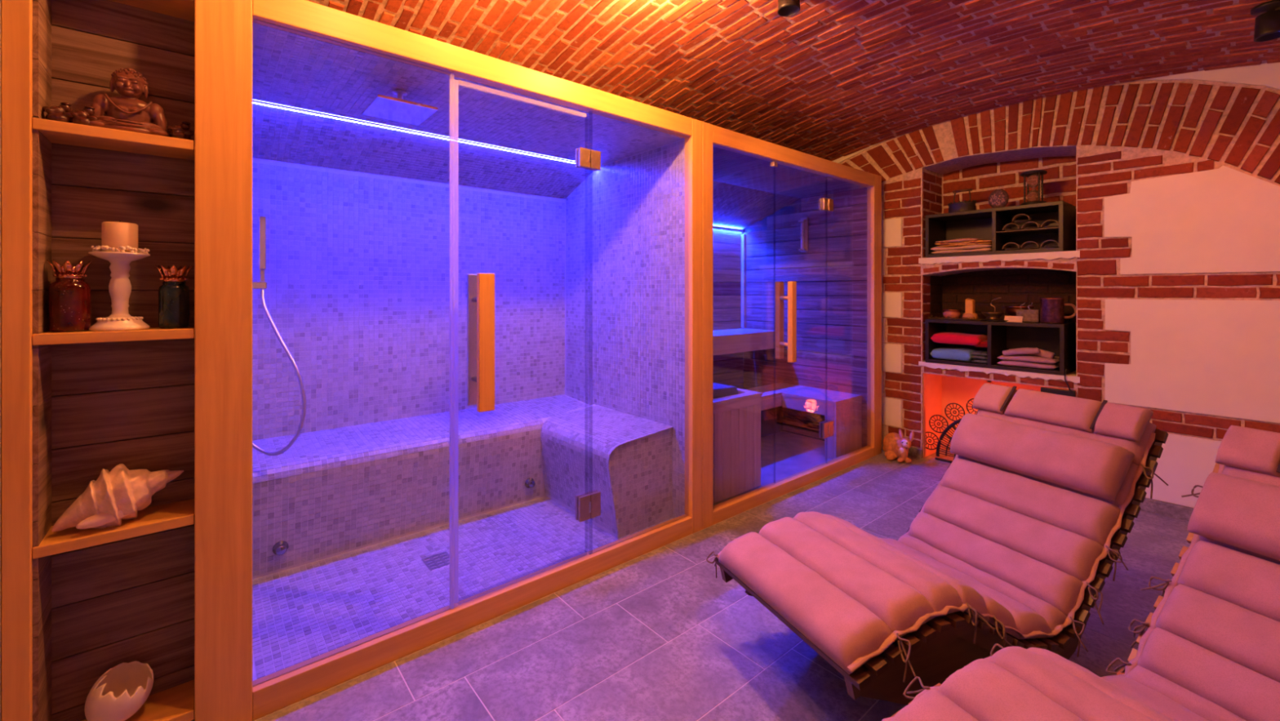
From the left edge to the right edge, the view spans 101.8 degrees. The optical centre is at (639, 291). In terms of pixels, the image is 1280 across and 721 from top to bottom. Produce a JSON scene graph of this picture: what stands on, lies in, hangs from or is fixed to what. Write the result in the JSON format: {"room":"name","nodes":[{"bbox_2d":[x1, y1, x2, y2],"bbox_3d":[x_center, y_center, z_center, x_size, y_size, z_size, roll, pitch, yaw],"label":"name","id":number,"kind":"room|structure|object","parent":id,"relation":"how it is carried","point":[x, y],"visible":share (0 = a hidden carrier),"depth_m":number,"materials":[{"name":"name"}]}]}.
{"room":"spa","nodes":[
{"label":"spa","id":0,"kind":"room"},
{"bbox_2d":[0,0,1,720],"bbox_3d":[-2.167,-0.100,0.966,1.322,2.800,0.354,0,0,-40],"label":"wall","id":1,"kind":"structure","parent":0,"point":[0,0],"depth_m":1.26,"materials":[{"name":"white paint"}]},
{"bbox_2d":[252,26,253,680],"bbox_3d":[-1.629,0.200,2.076,0.063,2.200,1.245,0,0,-40],"label":"wall","id":2,"kind":"structure","parent":0,"point":[252,27],"depth_m":1.62,"materials":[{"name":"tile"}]},
{"bbox_2d":[252,216,306,455],"bbox_3d":[-1.608,0.184,2.252,0.298,1.039,0.122,0,0,17],"label":"shower","id":3,"kind":"object","parent":2,"relation":"attached to","point":[262,285],"visible":0.91,"depth_m":2.28,"materials":[{"name":"silver metal"}]},
{"bbox_2d":[252,18,684,199],"bbox_3d":[-0.884,-0.789,2.714,2.005,0.223,1.265,0,0,-40],"label":"ceiling","id":4,"kind":"structure","parent":0,"point":[290,69],"depth_m":2.59,"materials":[{"name":"tile"}]},
{"bbox_2d":[362,89,438,124],"bbox_3d":[-1.009,-0.796,2.182,0.230,0.085,0.260,0,0,-40],"label":"shower","id":5,"kind":"object","parent":4,"relation":"attached to","point":[398,109],"visible":1,"depth_m":2.16,"materials":[{"name":"silver metal"}]},
{"bbox_2d":[252,99,575,164],"bbox_3d":[-1.011,-0.836,2.865,1.897,0.008,0.035,0,0,-40],"label":"led strip","id":6,"kind":"object","parent":4,"relation":"attached to","point":[265,104],"visible":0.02,"depth_m":2.65,"materials":[{"name":"plastic"}]},
{"bbox_2d":[252,156,744,440],"bbox_3d":[-0.528,0.200,3.865,4.130,2.200,0.081,0,0,-40],"label":"wall","id":7,"kind":"structure","parent":0,"point":[357,271],"depth_m":3.04,"materials":[{"name":"tile"}]},
{"bbox_2d":[712,226,742,231],"bbox_3d":[0.264,-0.602,4.488,1.935,0.020,0.019,0,0,-40],"label":"led strip","id":8,"kind":"object","parent":7,"relation":"attached to","point":[713,227],"visible":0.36,"depth_m":4.95,"materials":[{"name":"plastic"}]},
{"bbox_2d":[712,328,774,355],"bbox_3d":[0.401,0.436,4.335,1.977,0.157,0.426,0,0,-40],"label":"bench","id":9,"kind":"object","parent":7,"relation":"attached to","point":[741,340],"visible":0.32,"depth_m":4.50,"materials":[{"name":"brown wood"}]},
{"bbox_2d":[741,234,746,327],"bbox_3d":[1.018,-0.107,5.113,0.035,0.915,0.034,0,0,-40],"label":"light strip","id":10,"kind":"object","parent":7,"relation":"attached to","point":[743,236],"visible":1,"depth_m":5.10,"materials":[{"name":"white plastic"}]},
{"bbox_2d":[564,138,684,518],"bbox_3d":[-0.127,0.200,3.336,0.056,2.200,1.245,0,0,-40],"label":"wall","id":11,"kind":"structure","parent":0,"point":[624,223],"depth_m":3.21,"materials":[{"name":"tile"}]},
{"bbox_2d":[191,431,1190,720],"bbox_3d":[0.535,1.325,1.735,6.450,0.111,4.950,0,0,-40],"label":"floor","id":12,"kind":"structure","parent":0,"point":[654,635],"depth_m":2.04,"materials":[{"name":"tile"}]},
{"bbox_2d":[1,0,194,720],"bbox_3d":[-1.481,0.150,1.453,0.400,2.300,0.210,0,0,-40],"label":"display shelf","id":13,"kind":"object","parent":12,"relation":"on","point":[77,605],"visible":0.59,"depth_m":1.46,"materials":[{"name":"brown wood"}]},
{"bbox_2d":[42,102,73,122],"bbox_3d":[-1.516,-0.466,1.354,0.053,0.061,0.051,0,0,26],"label":"figurine","id":14,"kind":"object","parent":13,"relation":"on","point":[60,113],"visible":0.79,"depth_m":1.35,"materials":[{"name":"brown wood"}]},
{"bbox_2d":[46,259,91,331],"bbox_3d":[-1.516,0.009,1.383,0.082,0.187,0.081,0,0,-40],"label":"bottle","id":15,"kind":"object","parent":13,"relation":"on","point":[69,295],"visible":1,"depth_m":1.36,"materials":[{"name":"red glass"}]},
{"bbox_2d":[66,106,98,125],"bbox_3d":[-1.483,-0.466,1.382,0.053,0.061,0.051,0,0,26],"label":"figurine","id":16,"kind":"object","parent":13,"relation":"on","point":[83,117],"visible":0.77,"depth_m":1.37,"materials":[{"name":"brown ceramic"}]},
{"bbox_2d":[50,463,183,532],"bbox_3d":[-1.444,0.564,1.447,0.152,0.168,0.218,0,0,10],"label":"conch shell","id":17,"kind":"object","parent":13,"relation":"on","point":[117,495],"visible":1,"depth_m":1.40,"materials":[{"name":"beige ceramic"}]},
{"bbox_2d":[84,660,153,720],"bbox_3d":[-1.448,1.121,1.448,0.137,0.149,0.136,0,0,-40],"label":"egg","id":18,"kind":"object","parent":13,"relation":"on","point":[119,693],"visible":1,"depth_m":1.44,"materials":[{"name":"white ceramic"}]},
{"bbox_2d":[88,245,150,330],"bbox_3d":[-1.446,-0.012,1.447,0.122,0.232,0.122,0,0,-40],"label":"candle holder","id":19,"kind":"object","parent":13,"relation":"on","point":[120,286],"visible":0.93,"depth_m":1.43,"materials":[{"name":"white ceramic"}]},
{"bbox_2d":[101,220,137,253],"bbox_3d":[-1.446,-0.154,1.447,0.072,0.089,0.072,0,0,-40],"label":"pillar candle","id":20,"kind":"object","parent":19,"relation":"on","point":[113,234],"visible":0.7,"depth_m":1.42,"materials":[{"name":"wax"}]},
{"bbox_2d":[89,67,169,137],"bbox_3d":[-1.431,-0.534,1.459,0.175,0.196,0.116,0,0,-32],"label":"seated statue","id":21,"kind":"object","parent":13,"relation":"on","point":[125,112],"visible":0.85,"depth_m":1.44,"materials":[{"name":"wood"}]},
{"bbox_2d":[155,264,192,328],"bbox_3d":[-1.358,0.012,1.516,0.082,0.181,0.081,0,0,-40],"label":"bottle","id":22,"kind":"object","parent":13,"relation":"on","point":[174,294],"visible":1,"depth_m":1.49,"materials":[{"name":"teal glass"}]},
{"bbox_2d":[166,121,194,139],"bbox_3d":[-1.334,-0.466,1.507,0.053,0.061,0.051,0,0,26],"label":"figurine","id":23,"kind":"object","parent":13,"relation":"on","point":[182,131],"visible":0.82,"depth_m":1.50,"materials":[{"name":"brown wood"}]},
{"bbox_2d":[421,551,448,570],"bbox_3d":[-0.953,1.279,2.458,0.120,0.022,0.132,0,0,-40],"label":"floor drain","id":24,"kind":"object","parent":12,"relation":"in","point":[442,558],"visible":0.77,"depth_m":2.46,"materials":[{"name":"metal"}]},
{"bbox_2d":[194,0,702,720],"bbox_3d":[-0.490,0.182,2.196,2.112,2.235,0.075,0,0,-40],"label":"door frame","id":25,"kind":"structure","parent":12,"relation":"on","point":[225,690],"depth_m":1.56,"materials":[{"name":"brown wood"}]},
{"bbox_2d":[453,80,600,603],"bbox_3d":[-0.451,0.193,2.212,0.678,2.022,0.152,0,0,-40],"label":"door","id":26,"kind":"structure","parent":25,"relation":"attached to","point":[480,286],"depth_m":2.00,"materials":[{"name":"clear glass"}]},
{"bbox_2d":[252,394,673,579],"bbox_3d":[-0.909,1.010,2.746,1.908,0.527,1.148,0,0,-40],"label":"bench","id":27,"kind":"object","parent":12,"relation":"on","point":[337,491],"visible":0.96,"depth_m":2.75,"materials":[{"name":"tile"}]},
{"bbox_2d":[272,540,288,555],"bbox_3d":[-1.613,1.153,2.336,0.060,0.064,0.044,0,0,-40],"label":"outlet","id":28,"kind":"object","parent":27,"relation":"attached to","point":[280,548],"visible":1,"depth_m":2.33,"materials":[{"name":"silver metal"}]},
{"bbox_2d":[524,477,535,488],"bbox_3d":[-0.658,1.153,3.137,0.060,0.064,0.044,0,0,-40],"label":"outlet","id":29,"kind":"object","parent":27,"relation":"attached to","point":[529,482],"visible":1,"depth_m":3.13,"materials":[{"name":"silver metal"}]},
{"bbox_2d":[712,382,762,503],"bbox_3d":[0.460,0.933,3.330,0.615,0.665,0.330,0,0,-40],"label":"heater","id":30,"kind":"object","parent":12,"relation":"on","point":[736,412],"visible":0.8,"depth_m":3.25,"materials":[{"name":"white wood"}]},
{"bbox_2d":[712,382,738,399],"bbox_3d":[0.421,0.650,3.339,0.448,0.100,0.205,0,0,-40],"label":"tray","id":31,"kind":"object","parent":30,"relation":"on","point":[719,390],"depth_m":3.32,"materials":[{"name":"wood"}]},
{"bbox_2d":[702,121,881,528],"bbox_3d":[1.127,0.183,3.543,2.094,2.234,0.060,0,0,-40],"label":"door frame","id":32,"kind":"structure","parent":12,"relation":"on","point":[713,135],"depth_m":3.27,"materials":[{"name":"brown wood"}]},
{"bbox_2d":[770,161,833,438],"bbox_3d":[1.110,0.196,3.527,0.705,2.048,0.193,0,0,-40],"label":"door","id":33,"kind":"structure","parent":32,"relation":"attached to","point":[826,427],"depth_m":3.46,"materials":[{"name":"clear glass"}]},
{"bbox_2d":[745,382,862,459],"bbox_3d":[0.808,1.056,3.885,1.932,0.447,0.777,0,0,-40],"label":"bench","id":34,"kind":"object","parent":12,"relation":"on","point":[845,409],"visible":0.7,"depth_m":4.17,"materials":[{"name":"brown wood"}]},
{"bbox_2d":[882,428,914,462],"bbox_3d":[1.991,1.179,4.051,0.175,0.244,0.264,0,0,-1],"label":"animal figurine","id":35,"kind":"object","parent":12,"relation":"on","point":[895,445],"visible":1,"depth_m":4.00,"materials":[{"name":"ceramic"}]},
{"bbox_2d":[706,382,1168,705],"bbox_3d":[1.126,0.864,1.933,1.627,0.873,0.795,0,0,-24],"label":"lounger","id":36,"kind":"object","parent":12,"relation":"on","point":[1039,496],"visible":1,"depth_m":1.83,"materials":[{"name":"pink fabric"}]},
{"bbox_2d":[718,531,892,674],"bbox_3d":[0.482,0.924,1.637,0.175,0.101,0.610,0,0,-24],"label":"cushion","id":37,"kind":"object","parent":36,"relation":"on","point":[848,625],"depth_m":1.52,"materials":[{"name":"pink fabric"}]},
{"bbox_2d":[758,516,935,639],"bbox_3d":[0.630,0.889,1.702,0.161,0.088,0.610,0,0,-24],"label":"cushion","id":38,"kind":"object","parent":36,"relation":"on","point":[905,606],"depth_m":1.58,"materials":[{"name":"pink fabric"}]},
{"bbox_2d":[793,511,961,617],"bbox_3d":[0.759,0.880,1.760,0.124,0.078,0.610,0,0,-24],"label":"cushion","id":39,"kind":"object","parent":36,"relation":"on","point":[942,597],"depth_m":1.62,"materials":[{"name":"pink fabric"}]},
{"bbox_2d":[824,514,989,622],"bbox_3d":[0.870,0.927,1.809,0.137,0.118,0.610,0,0,-24],"label":"cushion","id":40,"kind":"object","parent":36,"relation":"on","point":[966,595],"depth_m":1.57,"materials":[{"name":"pink fabric"}]},
{"bbox_2d":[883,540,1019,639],"bbox_3d":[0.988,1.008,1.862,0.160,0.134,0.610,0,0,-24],"label":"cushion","id":41,"kind":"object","parent":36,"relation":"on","point":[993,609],"depth_m":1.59,"materials":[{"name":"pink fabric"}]},
{"bbox_2d":[880,537,1053,639],"bbox_3d":[1.132,1.068,1.926,0.181,0.098,0.610,0,0,-24],"label":"cushion","id":42,"kind":"object","parent":36,"relation":"on","point":[1028,618],"depth_m":1.79,"materials":[{"name":"pink fabric"}]},
{"bbox_2d":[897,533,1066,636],"bbox_3d":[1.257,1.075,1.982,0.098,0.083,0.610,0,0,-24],"label":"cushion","id":43,"kind":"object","parent":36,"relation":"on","point":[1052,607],"depth_m":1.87,"materials":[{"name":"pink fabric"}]},
{"bbox_2d":[908,511,1083,616],"bbox_3d":[1.332,1.023,2.015,0.122,0.130,0.610,0,0,-24],"label":"cushion","id":44,"kind":"object","parent":36,"relation":"on","point":[1060,585],"depth_m":1.92,"materials":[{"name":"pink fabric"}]},
{"bbox_2d":[923,484,1103,581],"bbox_3d":[1.429,0.926,2.058,0.150,0.135,0.610,0,0,-24],"label":"cushion","id":45,"kind":"object","parent":36,"relation":"on","point":[1077,553],"depth_m":1.96,"materials":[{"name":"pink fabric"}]},
{"bbox_2d":[941,457,1119,546],"bbox_3d":[1.538,0.822,2.107,0.149,0.144,0.610,0,0,-24],"label":"cushion","id":46,"kind":"object","parent":36,"relation":"on","point":[1095,517],"depth_m":2.01,"materials":[{"name":"pink fabric"}]},
{"bbox_2d":[950,413,1134,501],"bbox_3d":[1.605,0.649,2.142,0.175,0.186,0.608,0,0,-24],"label":"pillow","id":47,"kind":"object","parent":36,"relation":"on","point":[1067,457],"depth_m":2.04,"materials":[{"name":"pink fabric"}]},
{"bbox_2d":[958,454,1138,506],"bbox_3d":[1.645,0.700,2.154,0.151,0.165,0.610,0,0,-24],"label":"cushion","id":48,"kind":"object","parent":36,"relation":"on","point":[1123,473],"depth_m":1.88,"materials":[{"name":"pink fabric"}]},
{"bbox_2d":[977,400,1156,465],"bbox_3d":[1.748,0.561,2.200,0.147,0.166,0.610,0,0,-24],"label":"cushion","id":49,"kind":"object","parent":36,"relation":"on","point":[1136,434],"depth_m":2.05,"materials":[{"name":"pink fabric"}]},
{"bbox_2d":[925,398,977,462],"bbox_3d":[2.530,1.040,3.768,0.024,0.519,0.944,0,0,-40],"label":"screen","id":50,"kind":"object","parent":12,"relation":"on","point":[944,433],"visible":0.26,"depth_m":3.98,"materials":[{"name":"black metal"}]},
{"bbox_2d":[881,425,1279,720],"bbox_3d":[1.350,0.856,1.134,1.661,0.873,0.810,0,0,-22],"label":"lounger","id":51,"kind":"object","parent":12,"relation":"on","point":[1209,650],"visible":1,"depth_m":1.37,"materials":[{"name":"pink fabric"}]},
{"bbox_2d":[890,688,978,720],"bbox_3d":[0.700,0.916,0.862,0.175,0.101,0.610,0,0,-22],"label":"cushion","id":52,"kind":"object","parent":51,"relation":"on","point":[930,704],"depth_m":1.10,"materials":[{"name":"pink fabric"}]},
{"bbox_2d":[937,658,1084,720],"bbox_3d":[0.850,0.881,0.923,0.161,0.088,0.610,0,0,-22],"label":"cushion","id":53,"kind":"object","parent":51,"relation":"on","point":[990,689],"depth_m":1.10,"materials":[{"name":"pink fabric"}]},
{"bbox_2d":[987,645,1154,720],"bbox_3d":[0.981,0.872,0.976,0.124,0.078,0.610,0,0,-22],"label":"cushion","id":54,"kind":"object","parent":51,"relation":"on","point":[1077,695],"depth_m":1.11,"materials":[{"name":"pink fabric"}]},
{"bbox_2d":[1027,646,1173,720],"bbox_3d":[1.094,0.918,1.021,0.137,0.118,0.610,0,0,-22],"label":"cushion","id":55,"kind":"object","parent":51,"relation":"on","point":[1097,682],"depth_m":1.15,"materials":[{"name":"pink fabric"}]},
{"bbox_2d":[1099,676,1174,720],"bbox_3d":[1.213,1.000,1.070,0.160,0.134,0.610,0,0,-22],"label":"cushion","id":56,"kind":"object","parent":51,"relation":"on","point":[1116,686],"depth_m":1.22,"materials":[{"name":"pink fabric"}]},
{"bbox_2d":[1100,675,1208,720],"bbox_3d":[1.360,1.060,1.129,0.181,0.097,0.610,0,0,-22],"label":"cushion","id":57,"kind":"object","parent":51,"relation":"on","point":[1168,703],"depth_m":1.31,"materials":[{"name":"pink fabric"}]},
{"bbox_2d":[1124,665,1246,720],"bbox_3d":[1.486,1.067,1.180,0.098,0.083,0.610,0,0,-22],"label":"cushion","id":58,"kind":"object","parent":51,"relation":"on","point":[1206,702],"depth_m":1.34,"materials":[{"name":"pink fabric"}]},
{"bbox_2d":[1137,626,1279,720],"bbox_3d":[1.562,1.015,1.211,0.123,0.130,0.610,0,0,-22],"label":"cushion","id":59,"kind":"object","parent":51,"relation":"on","point":[1245,687],"depth_m":1.35,"materials":[{"name":"pink fabric"}]},
{"bbox_2d":[1155,583,1279,682],"bbox_3d":[1.661,0.918,1.250,0.150,0.135,0.610,0,0,-22],"label":"cushion","id":60,"kind":"object","parent":51,"relation":"on","point":[1245,633],"depth_m":1.40,"materials":[{"name":"pink fabric"}]},
{"bbox_2d":[1177,540,1279,622],"bbox_3d":[1.771,0.815,1.295,0.149,0.143,0.610,0,0,-22],"label":"cushion","id":61,"kind":"object","parent":51,"relation":"on","point":[1249,580],"depth_m":1.46,"materials":[{"name":"pink fabric"}]},
{"bbox_2d":[1187,471,1279,560],"bbox_3d":[1.839,0.640,1.328,0.175,0.187,0.608,0,0,-22],"label":"pillow","id":62,"kind":"object","parent":51,"relation":"on","point":[1237,510],"depth_m":1.50,"materials":[{"name":"pink fabric"}]},
{"bbox_2d":[1199,535,1279,564],"bbox_3d":[1.879,0.692,1.339,0.152,0.165,0.610,0,0,-22],"label":"cushion","id":63,"kind":"object","parent":51,"relation":"on","point":[1203,539],"depth_m":1.51,"materials":[{"name":"pink fabric"}]},
{"bbox_2d":[1222,465,1279,486],"bbox_3d":[1.984,0.553,1.381,0.148,0.167,0.610,0,0,-22],"label":"cushion","id":64,"kind":"object","parent":51,"relation":"on","point":[1270,474],"depth_m":1.56,"materials":[{"name":"pink fabric"}]},
{"bbox_2d":[712,145,866,229],"bbox_3d":[0.670,-0.755,4.051,2.035,0.270,1.315,0,0,-40],"label":"ceiling","id":65,"kind":"structure","parent":0,"point":[747,189],"depth_m":4.12,"materials":[{"name":"brown wood"}]},
{"bbox_2d":[306,0,1279,160],"bbox_3d":[0.400,-1.101,1.818,6.550,0.717,5.450,0,0,-40],"label":"ceiling","id":66,"kind":"structure","parent":0,"point":[831,80],"depth_m":2.68,"materials":[{"name":"brick"}]},
{"bbox_2d":[777,0,799,17],"bbox_3d":[0.634,-1.247,2.216,0.110,0.098,0.110,0,0,-40],"label":"ceiling lamp","id":67,"kind":"object","parent":66,"relation":"attached to","point":[786,8],"visible":1,"depth_m":2.23,"materials":[{"name":"black metal"}]},
{"bbox_2d":[1250,0,1279,42],"bbox_3d":[2.624,-1.127,2.163,0.110,0.130,0.110,0,0,-40],"label":"ceiling lamp","id":68,"kind":"object","parent":66,"relation":"attached to","point":[1267,24],"visible":1,"depth_m":2.15,"materials":[{"name":"black metal"}]},
{"bbox_2d":[743,187,866,447],"bbox_3d":[1.450,0.200,4.673,0.060,2.200,1.265,0,0,-40],"label":"wall","id":69,"kind":"structure","parent":0,"point":[830,277],"depth_m":4.54,"materials":[{"name":"brown wood"}]},
{"bbox_2d":[798,217,808,251],"bbox_3d":[1.440,-0.510,4.596,0.054,0.300,0.070,0,0,-40],"label":"timer","id":70,"kind":"object","parent":69,"relation":"attached to","point":[803,221],"visible":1,"depth_m":4.58,"materials":[{"name":"clear glass"}]},
{"bbox_2d":[831,62,1279,508],"bbox_3d":[2.752,-0.100,3.791,0.510,2.800,5.450,0,0,-40],"label":"wall","id":71,"kind":"structure","parent":0,"point":[1171,278],"depth_m":3.16,"materials":[{"name":"brick"}]},
{"bbox_2d":[924,317,1075,375],"bbox_3d":[2.622,0.376,3.821,0.360,0.332,0.850,0,0,-40],"label":"cube shelf","id":72,"kind":"object","parent":71,"relation":"attached to","point":[1060,339],"visible":0.73,"depth_m":3.77,"materials":[{"name":"black wood"}]},
{"bbox_2d":[942,309,961,318],"bbox_3d":[2.406,0.172,4.009,0.128,0.073,0.128,0,0,-40],"label":"clay pot","id":73,"kind":"object","parent":72,"relation":"on","point":[955,313],"visible":0.91,"depth_m":3.96,"materials":[{"name":"ceramic"}]},
{"bbox_2d":[930,346,977,361],"bbox_3d":[2.422,0.473,3.989,0.248,0.088,0.278,0,0,-40],"label":"folded towel","id":74,"kind":"object","parent":72,"relation":"on","point":[948,353],"visible":0.9,"depth_m":3.91,"materials":[{"name":"blue fabric"}]},
{"bbox_2d":[930,332,987,345],"bbox_3d":[2.441,0.354,3.967,0.248,0.082,0.330,0,0,-40],"label":"folded towel","id":75,"kind":"object","parent":74,"relation":"on","point":[955,338],"visible":0.92,"depth_m":3.89,"materials":[{"name":"red fabric"}]},
{"bbox_2d":[928,315,983,319],"bbox_3d":[2.366,0.193,3.919,0.074,0.025,0.393,0,0,-44],"label":"leaf garland","id":76,"kind":"object","parent":72,"relation":"on","point":[948,317],"visible":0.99,"depth_m":3.90},
{"bbox_2d":[962,297,977,319],"bbox_3d":[2.474,0.127,3.897,0.073,0.161,0.104,0,0,-40],"label":"candle","id":77,"kind":"object","parent":72,"relation":"on","point":[969,303],"visible":0.88,"depth_m":3.88,"materials":[{"name":"yellow wax"}]},
{"bbox_2d":[971,350,987,363],"bbox_3d":[2.542,0.476,3.839,0.218,0.082,0.106,0,0,-40],"label":"folded towel","id":78,"kind":"object","parent":72,"relation":"on","point":[981,356],"visible":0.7,"depth_m":3.78,"materials":[{"name":"grey fabric"}]},
{"bbox_2d":[974,339,987,347],"bbox_3d":[2.544,0.379,3.831,0.185,0.051,0.090,0,0,-40],"label":"folded towel","id":79,"kind":"object","parent":78,"relation":"on","point":[984,344],"visible":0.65,"depth_m":3.77,"materials":[{"name":"red fabric"}]},
{"bbox_2d":[980,318,1008,321],"bbox_3d":[2.575,0.203,3.753,0.204,0.010,0.204,0,0,-40],"label":"tray","id":80,"kind":"object","parent":72,"relation":"on","point":[984,319],"visible":0.77,"depth_m":3.70,"materials":[{"name":"black metal"}]},
{"bbox_2d":[981,297,1004,319],"bbox_3d":[2.563,0.118,3.776,0.144,0.158,0.144,0,0,-40],"label":"bowl","id":81,"kind":"object","parent":80,"relation":"on","point":[990,315],"visible":1,"depth_m":3.74,"materials":[{"name":"gold metal"}]},
{"bbox_2d":[1004,315,1022,322],"bbox_3d":[2.612,0.188,3.638,0.023,0.042,0.106,0,0,-43],"label":"paper card","id":82,"kind":"object","parent":72,"relation":"on","point":[1011,318],"visible":1,"depth_m":3.63,"materials":[{"name":"white paper"}]},
{"bbox_2d":[1004,306,1035,315],"bbox_3d":[2.759,0.155,3.783,0.184,0.105,0.184,0,0,-40],"label":"copper bowl","id":83,"kind":"object","parent":72,"relation":"on","point":[1011,310],"visible":0.56,"depth_m":3.74,"materials":[{"name":"brown metal"}]},
{"bbox_2d":[996,347,1059,368],"bbox_3d":[2.731,0.447,3.636,0.269,0.139,0.330,0,0,-40],"label":"folded towels","id":84,"kind":"object","parent":72,"relation":"on","point":[1036,357],"visible":0.95,"depth_m":3.54,"materials":[{"name":"fabric"}]},
{"bbox_2d":[1016,302,1039,322],"bbox_3d":[2.707,0.140,3.620,0.090,0.136,0.130,0,0,-40],"label":"box","id":85,"kind":"object","parent":72,"relation":"on","point":[1029,315],"visible":0.96,"depth_m":3.58,"materials":[{"name":"stone"}]},
{"bbox_2d":[1039,297,1075,323],"bbox_3d":[2.789,0.124,3.476,0.137,0.168,0.192,0,0,-40],"label":"mug","id":86,"kind":"object","parent":72,"relation":"on","point":[1051,309],"visible":1,"depth_m":3.45,"materials":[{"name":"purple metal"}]},
{"bbox_2d":[1064,368,1071,391],"bbox_3d":[2.761,0.570,3.355,0.012,0.142,0.038,0,0,-33],"label":"cable","id":87,"kind":"object","parent":72,"relation":"hanging from","point":[1065,369],"visible":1,"depth_m":3.36,"materials":[{"name":"plastic"}]},
{"bbox_2d":[924,200,1075,257],"bbox_3d":[2.620,-0.431,3.823,0.360,0.328,0.845,0,0,-40],"label":"cube shelf","id":88,"kind":"object","parent":71,"relation":"attached to","point":[988,224],"visible":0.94,"depth_m":3.76,"materials":[{"name":"brown wood"}]},
{"bbox_2d":[931,248,991,253],"bbox_3d":[2.467,-0.306,3.944,0.258,0.028,0.400,0,0,-40],"label":"folded towel","id":89,"kind":"object","parent":88,"relation":"on","point":[944,251],"visible":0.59,"depth_m":3.86,"materials":[{"name":"white fabric"}]},
{"bbox_2d":[930,244,991,250],"bbox_3d":[2.468,-0.333,3.942,0.258,0.030,0.403,0,0,-40],"label":"folded towel","id":90,"kind":"object","parent":89,"relation":"on","point":[978,246],"visible":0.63,"depth_m":3.84,"materials":[{"name":"white fabric"}]},
{"bbox_2d":[934,240,991,247],"bbox_3d":[2.477,-0.362,3.929,0.243,0.032,0.375,0,0,-40],"label":"folded towel","id":91,"kind":"object","parent":90,"relation":"on","point":[979,242],"visible":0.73,"depth_m":3.84,"materials":[{"name":"white fabric"}]},
{"bbox_2d":[934,238,983,243],"bbox_3d":[2.450,-0.388,3.965,0.238,0.026,0.285,0,0,-40],"label":"folded towel","id":92,"kind":"object","parent":91,"relation":"on","point":[959,240],"visible":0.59,"depth_m":3.89,"materials":[{"name":"white fabric"}]},
{"bbox_2d":[947,188,976,213],"bbox_3d":[2.422,-0.685,3.912,0.116,0.176,0.188,0,0,-40],"label":"pot","id":93,"kind":"object","parent":88,"relation":"on","point":[969,205],"visible":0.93,"depth_m":3.87,"materials":[{"name":"black metal"}]},
{"bbox_2d":[988,189,1008,208],"bbox_3d":[2.570,-0.666,3.730,0.075,0.144,0.124,0,0,-40],"label":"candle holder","id":94,"kind":"object","parent":88,"relation":"on","point":[997,197],"visible":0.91,"depth_m":3.71,"materials":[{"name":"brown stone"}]},
{"bbox_2d":[1002,242,1022,250],"bbox_3d":[2.646,-0.322,3.692,0.199,0.057,0.100,0,0,-42],"label":"slipper","id":95,"kind":"object","parent":88,"relation":"on","point":[1006,246],"visible":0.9,"depth_m":3.67,"materials":[{"name":"fabric"}]},
{"bbox_2d":[1002,222,1022,231],"bbox_3d":[2.650,-0.457,3.686,0.199,0.057,0.100,0,0,-35],"label":"slipper","id":96,"kind":"object","parent":88,"relation":"on","point":[1006,228],"visible":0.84,"depth_m":3.67,"materials":[{"name":"fabric"}]},
{"bbox_2d":[1012,213,1031,222],"bbox_3d":[2.681,-0.512,3.648,0.100,0.061,0.199,0,0,44],"label":"slipper","id":97,"kind":"object","parent":96,"relation":"on","point":[1019,215],"visible":0.99,"depth_m":3.61,"materials":[{"name":"fabric"}]},
{"bbox_2d":[1020,240,1040,248],"bbox_3d":[2.715,-0.322,3.610,0.100,0.057,0.199,0,0,45],"label":"slipper","id":98,"kind":"object","parent":88,"relation":"on","point":[1026,243],"visible":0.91,"depth_m":3.58,"materials":[{"name":"fabric"}]},
{"bbox_2d":[1021,221,1041,229],"bbox_3d":[2.722,-0.457,3.601,0.199,0.057,0.100,0,0,-34],"label":"slipper","id":99,"kind":"object","parent":88,"relation":"on","point":[1025,226],"visible":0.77,"depth_m":3.58,"materials":[{"name":"fabric"}]},
{"bbox_2d":[1020,169,1047,204],"bbox_3d":[2.711,-0.712,3.583,0.148,0.230,0.148,0,0,-40],"label":"hourglass","id":100,"kind":"object","parent":88,"relation":"on","point":[1033,197],"visible":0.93,"depth_m":3.56,"materials":[{"name":"brown wood"}]},
{"bbox_2d":[1040,240,1058,248],"bbox_3d":[2.788,-0.322,3.523,0.199,0.057,0.100,0,0,-42],"label":"slipper","id":101,"kind":"object","parent":88,"relation":"on","point":[1042,245],"visible":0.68,"depth_m":3.50,"materials":[{"name":"fabric"}]},
{"bbox_2d":[1040,219,1058,227],"bbox_3d":[2.793,-0.457,3.517,0.199,0.057,0.100,0,0,-34],"label":"slipper","id":102,"kind":"object","parent":88,"relation":"on","point":[1044,224],"visible":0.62,"depth_m":3.51,"materials":[{"name":"fabric"}]},
{"bbox_2d":[1040,386,1075,396],"bbox_3d":[2.738,0.680,3.407,0.025,0.090,0.180,0,0,-40],"label":"damper","id":103,"kind":"object","parent":71,"relation":"attached to","point":[1057,391],"visible":0.44,"depth_m":3.39,"materials":[{"name":"black metal"}]},
{"bbox_2d":[1138,497,1193,521],"bbox_3d":[3.522,1.262,2.472,0.018,0.075,2.240,0,0,-40],"label":"baseboard","id":104,"kind":"structure","parent":71,"relation":"attached to","point":[1162,508],"depth_m":3.02,"materials":[{"name":"tile"}]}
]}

